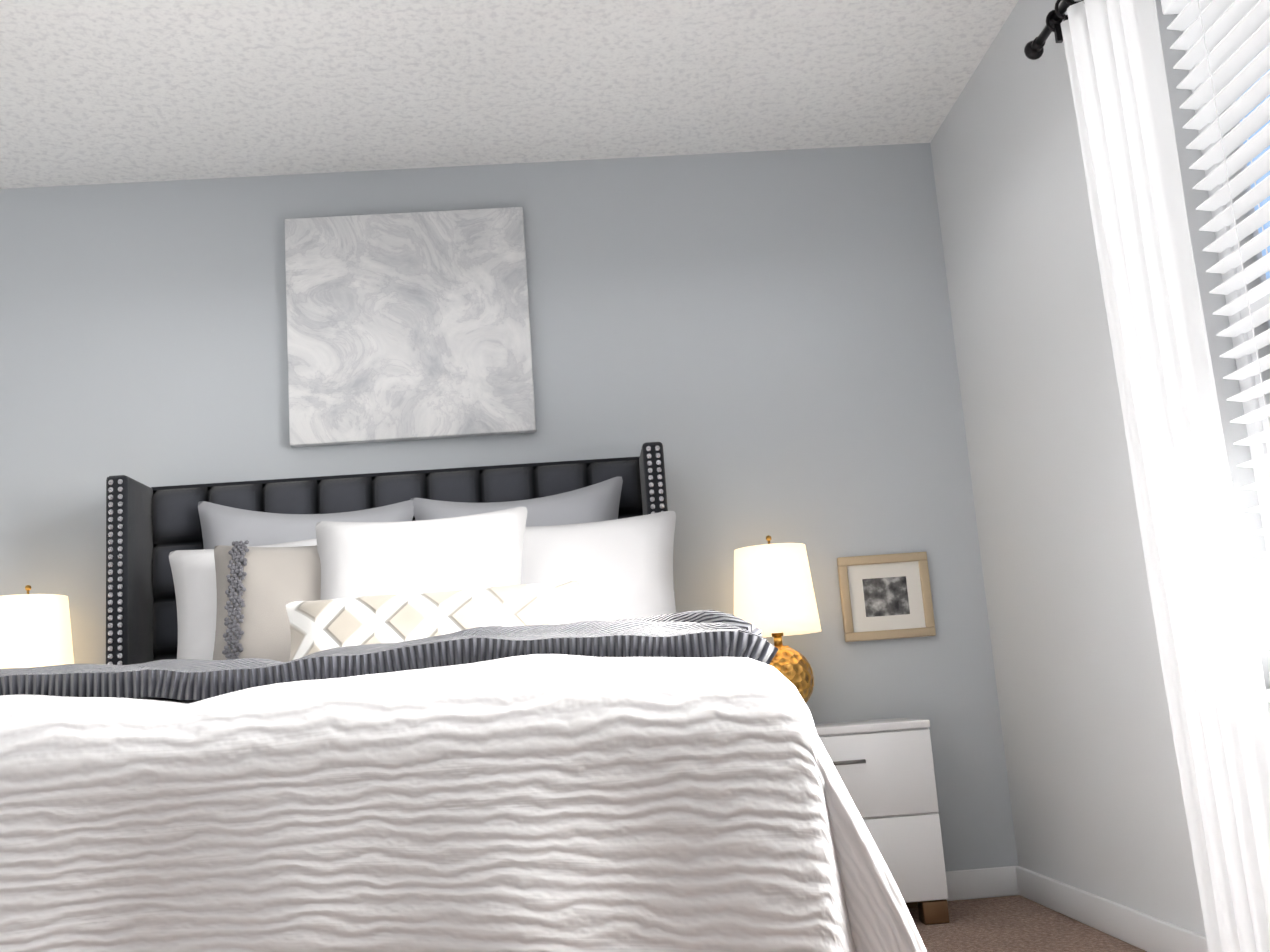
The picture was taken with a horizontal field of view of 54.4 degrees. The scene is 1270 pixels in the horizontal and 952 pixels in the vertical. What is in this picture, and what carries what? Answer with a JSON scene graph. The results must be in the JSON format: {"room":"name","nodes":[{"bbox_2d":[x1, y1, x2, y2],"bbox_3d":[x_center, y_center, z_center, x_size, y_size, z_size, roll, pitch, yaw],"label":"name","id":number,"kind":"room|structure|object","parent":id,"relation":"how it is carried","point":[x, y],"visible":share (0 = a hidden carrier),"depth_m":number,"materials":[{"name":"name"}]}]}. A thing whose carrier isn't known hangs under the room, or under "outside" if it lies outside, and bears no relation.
{"room":"bedroom","nodes":[
{"label":"bedroom","id":0,"kind":"room"},
{"bbox_2d":[0,585,73,668],"bbox_3d":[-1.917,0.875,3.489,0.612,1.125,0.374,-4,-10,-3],"label":"lamp","id":1,"kind":"object","parent":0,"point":[35,630],"visible":0.17,"depth_m":3.54,"materials":[{"name":"white fabric"}]},
{"bbox_2d":[0,143,1017,870],"bbox_3d":[-0.656,0.193,3.931,3.730,2.440,0.120,-4,-10,-3],"label":"wall","id":2,"kind":"structure","parent":0,"point":[760,345],"depth_m":3.98,"materials":[{"name":"grey paint"}]},
{"bbox_2d":[284,207,535,446],"bbox_3d":[-0.724,-0.485,3.970,0.770,0.750,0.036,-4,-10,-3],"label":"painting","id":3,"kind":"object","parent":2,"relation":"attached to","point":[408,326],"visible":0.98,"depth_m":3.95,"materials":[{"name":"fabric"}]},
{"bbox_2d":[837,552,935,641],"bbox_3d":[0.788,0.379,3.884,0.285,0.265,0.022,-4,-10,-3],"label":"picture frame","id":4,"kind":"object","parent":2,"relation":"attached to","point":[885,596],"visible":0.98,"depth_m":3.88,"materials":[{"name":"beige wood"}]},
{"bbox_2d":[946,866,1013,900],"bbox_3d":[-0.573,1.337,3.658,3.420,0.085,0.014,-4,-10,-3],"label":"baseboard","id":5,"kind":"structure","parent":2,"relation":"attached to","point":[996,881],"depth_m":3.74,"materials":[{"name":"white wood"}]},
{"bbox_2d":[0,0,1018,188],"bbox_3d":[-0.653,-1.463,1.914,3.730,0.100,4.680,-4,-10,-3],"label":"ceiling","id":6,"kind":"structure","parent":0,"point":[108,91],"depth_m":3.55,"materials":[{"name":"white paint"}]},
{"bbox_2d":[908,895,1146,951],"bbox_3d":[-0.470,1.031,1.467,3.730,0.100,4.680,-4,-10,-3],"label":"floor","id":7,"kind":"structure","parent":0,"point":[1017,923],"depth_m":3.24,"materials":[{"name":"carpet"}]},
{"bbox_2d":[0,442,926,951],"bbox_3d":[-0.632,0.484,2.628,1.966,1.405,2.299,-4,-10,-3],"label":"bed","id":8,"kind":"object","parent":7,"relation":"on","point":[508,708],"visible":1,"depth_m":1.55,"materials":[{"name":"grey fabric"}]},
{"bbox_2d":[0,609,778,764],"bbox_3d":[-0.638,0.329,2.043,1.648,0.132,0.814,-4,-10,-3],"label":"throw blanket","id":9,"kind":"object","parent":8,"relation":"on","point":[701,634],"depth_m":1.68,"materials":[{"name":"grey fabric"}]},
{"bbox_2d":[0,649,926,951],"bbox_3d":[-0.612,0.705,2.508,1.966,0.592,2.140,-4,-10,-3],"label":"comforter","id":10,"kind":"object","parent":8,"relation":"on","point":[352,800],"depth_m":1.53,"materials":[{"name":"white fabric"}]},
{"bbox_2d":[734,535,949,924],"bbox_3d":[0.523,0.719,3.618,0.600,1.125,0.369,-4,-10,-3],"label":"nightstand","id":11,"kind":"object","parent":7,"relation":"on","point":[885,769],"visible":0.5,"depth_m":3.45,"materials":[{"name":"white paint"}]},
{"bbox_2d":[734,535,821,729],"bbox_3d":[0.427,0.463,3.714,0.263,0.576,0.263,-4,-10,-3],"label":"lamp","id":12,"kind":"object","parent":11,"relation":"on","point":[774,591],"depth_m":3.64,"materials":[{"name":"white fabric"}]},
{"bbox_2d":[930,0,1269,935],"bbox_3d":[1.237,-0.331,1.787,0.120,2.440,4.440,-4,-10,-3],"label":"wall","id":13,"kind":"structure","parent":0,"point":[1096,796],"depth_m":3.24,"materials":[{"name":"white paint"}]},
{"bbox_2d":[1010,866,1207,951],"bbox_3d":[1.255,0.829,1.576,0.014,0.085,4.440,-4,-10,-3],"label":"baseboard","id":14,"kind":"structure","parent":13,"relation":"attached to","point":[1142,931],"depth_m":3.10,"materials":[{"name":"white wood"}]},
{"bbox_2d":[1024,0,1269,951],"bbox_3d":[1.115,-0.153,2.039,0.124,2.173,1.688,-4,-10,-3],"label":"curtain","id":15,"kind":"object","parent":13,"relation":"attached to","point":[1211,665],"visible":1,"depth_m":2.43,"materials":[{"name":"white fabric"}]},
{"bbox_2d":[1161,0,1269,711],"bbox_3d":[1.206,-0.348,2.033,0.155,1.515,0.960,-4,-10,-3],"label":"window blinds","id":16,"kind":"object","parent":13,"relation":"in","point":[1224,60],"depth_m":2.40,"materials":[{"name":"white plastic"}]}
]}

